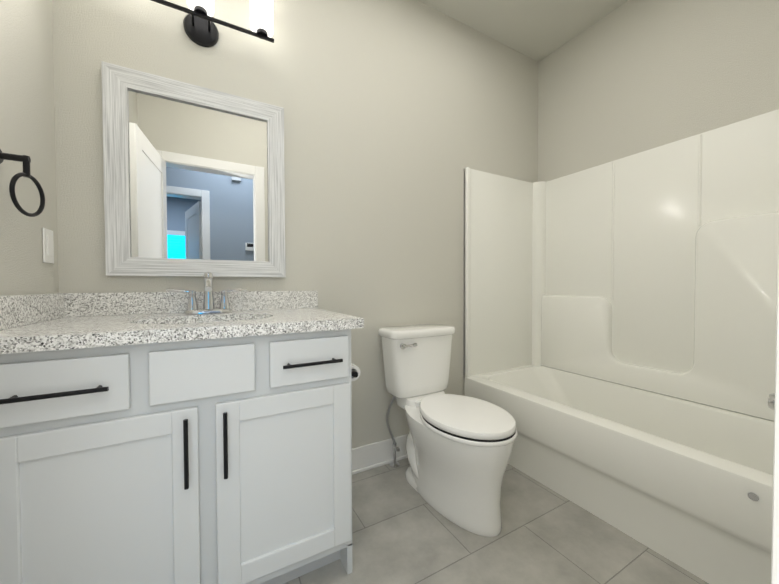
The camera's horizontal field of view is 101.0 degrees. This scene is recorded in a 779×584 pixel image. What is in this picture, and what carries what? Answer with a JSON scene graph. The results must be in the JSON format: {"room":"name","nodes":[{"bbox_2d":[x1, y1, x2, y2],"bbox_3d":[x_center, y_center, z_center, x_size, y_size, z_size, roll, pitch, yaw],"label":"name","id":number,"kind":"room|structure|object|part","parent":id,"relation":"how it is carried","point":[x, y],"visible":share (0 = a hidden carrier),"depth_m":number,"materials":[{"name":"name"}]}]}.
{"room":"bathroom","nodes":[
{"label":"bathroom","id":0,"kind":"room"},
{"bbox_2d":[0,0,58,295],"bbox_3d":[-0.866,-0.348,0.409,0.120,2.740,1.700,-1,1,-29],"label":"wall","id":1,"kind":"structure","parent":0,"point":[27,116],"depth_m":1.00,"materials":[{"name":"grey paint"}]},
{"bbox_2d":[0,149,44,216],"bbox_3d":[-1.002,-0.294,0.862,0.077,0.177,0.114,-1,1,-29],"label":"towel ring","id":2,"kind":"object","parent":1,"relation":"attached to","point":[25,160],"visible":0.98,"depth_m":0.86,"materials":[{"name":"black metal"}]},
{"bbox_2d":[42,228,53,263],"bbox_3d":[-1.177,-0.159,1.109,0.008,0.116,0.072,-1,1,-29],"label":"light switch","id":3,"kind":"object","parent":1,"relation":"attached to","point":[48,247],"visible":1,"depth_m":1.10,"materials":[{"name":"white plastic"}]},
{"bbox_2d":[52,0,537,447],"bbox_3d":[-0.068,-0.380,1.890,2.950,2.740,0.120,-1,1,-29],"label":"wall","id":4,"kind":"structure","parent":0,"point":[400,116],"depth_m":1.75,"materials":[{"name":"grey paint"}]},
{"bbox_2d":[101,61,285,276],"bbox_3d":[-0.802,-0.473,1.395,0.667,0.810,0.028,-1,1,-29],"label":"mirror","id":5,"kind":"object","parent":4,"relation":"attached to","point":[194,180],"visible":0.96,"depth_m":1.37,"materials":[{"name":"white wood"}]},
{"bbox_3d":[-0.806,-0.473,1.403,0.527,0.670,0.008,-1,1,-29],"label":"glass","id":6,"kind":"part","parent":5,"relation":"part of","materials":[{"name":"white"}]},
{"bbox_2d":[151,0,273,46],"bbox_3d":[-0.782,-1.189,1.332,0.570,0.246,0.138,-1,1,-29],"label":"sconce","id":7,"kind":"object","parent":4,"relation":"attached to","point":[200,27],"visible":1,"depth_m":1.38,"materials":[{"name":"black metal"}]},
{"bbox_2d":[352,434,407,474],"bbox_3d":[0.046,0.922,1.893,1.021,0.135,0.026,-1,1,-29],"label":"baseboard","id":8,"kind":"structure","parent":4,"relation":"attached to","point":[371,456],"depth_m":1.80,"materials":[{"name":"white wood"}]},
{"bbox_2d":[284,458,708,583],"bbox_3d":[0.854,1.067,-0.888,5.800,0.050,5.920,-1,1,-29],"label":"floor","id":9,"kind":"structure","parent":0,"point":[404,531],"depth_m":1.27,"materials":[{"name":"tile"}]},
{"bbox_2d":[0,272,363,583],"bbox_3d":[-0.625,0.463,1.166,1.009,1.087,0.628,-1,1,-29],"label":"bathroom vanity","id":10,"kind":"object","parent":9,"relation":"on","point":[176,436],"visible":1,"depth_m":0.89,"materials":[{"name":"grey wood"}]},
{"bbox_2d":[0,291,363,353],"bbox_3d":[-0.648,0.063,1.154,0.965,0.122,0.615,-1,1,-29],"label":"countertop","id":11,"kind":"structure","parent":10,"relation":"on","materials":[{"name":"stone"}]},
{"bbox_2d":[166,272,246,313],"bbox_3d":[-0.728,0.002,1.293,0.293,0.170,0.148,-1,1,-29],"label":"faucet","id":12,"kind":"object","parent":11,"relation":"on","point":[208,299],"depth_m":1.31,"materials":[{"name":"silver metal"}]},
{"bbox_2d":[378,324,516,536],"bbox_3d":[0.285,0.597,1.592,0.432,0.796,0.746,-1,1,-29],"label":"toilet","id":13,"kind":"object","parent":9,"relation":"on","point":[459,448],"visible":1,"depth_m":1.45,"materials":[{"name":"white ceramic"}]},
{"bbox_3d":[0.158,0.217,1.813,0.432,0.044,0.224,-1,1,-29],"label":"lid","id":14,"kind":"part","parent":13,"relation":"part of","materials":[{"name":"white ceramic"}]},
{"bbox_3d":[0.158,0.399,1.817,0.406,0.320,0.200,-1,1,-29],"label":"tank","id":15,"kind":"part","parent":13,"relation":"part of","materials":[{"name":"white ceramic"}]},
{"bbox_3d":[0.336,0.570,1.499,0.378,0.057,0.535,-1,1,-29],"label":"seat","id":16,"kind":"part","parent":13,"relation":"part of","materials":[{"name":"white plastic"}]},
{"bbox_2d":[463,109,778,583],"bbox_3d":[1.197,0.091,1.627,0.756,1.800,1.574,-1,1,-29],"label":"bathtub","id":17,"kind":"object","parent":9,"relation":"on","point":[619,336],"visible":0.96,"depth_m":1.69,"materials":[{"name":"white plastic"}]},
{"bbox_2d":[464,365,773,583],"bbox_3d":[1.201,0.779,1.641,0.752,0.425,1.574,-1,1,-29],"label":"tub","id":18,"kind":"object","parent":17,"relation":"in","point":[689,480],"depth_m":1.41,"materials":[{"name":"white plastic"}]},
{"bbox_3d":[1.342,0.510,1.048,0.440,0.265,0.213,-1,1,-29],"label":"spout","id":19,"kind":"part","parent":17,"relation":"part of","materials":[{"name":"silver metal"}]},
{"bbox_2d":[418,0,627,61],"bbox_3d":[0.845,-1.737,-0.944,5.800,0.080,5.920,-1,1,-29],"label":"ceiling","id":20,"kind":"structure","parent":0,"point":[537,30],"depth_m":2.06,"materials":[{"name":"grey paint"}]},
{"bbox_2d":[538,0,778,181],"bbox_3d":[1.611,-0.383,1.778,0.120,2.740,1.700,-1,1,-29],"label":"wall","id":21,"kind":"structure","parent":0,"point":[629,78],"depth_m":1.83,"materials":[{"name":"grey paint"}]},
{"bbox_3d":[0.269,-0.346,0.134,5.600,2.740,0.120,-1,1,-29],"label":"wall","id":22,"kind":"structure","parent":0,"visible":0},
{"bbox_2d":[771,213,778,583],"bbox_3d":[0.010,-0.035,-0.004,0.861,2.125,0.152,-1,1,-29],"label":"door frame","id":23,"kind":"structure","parent":22,"relation":"attached to","point":[775,548],"depth_m":0.23,"materials":[{"name":"white wood"}]}
]}

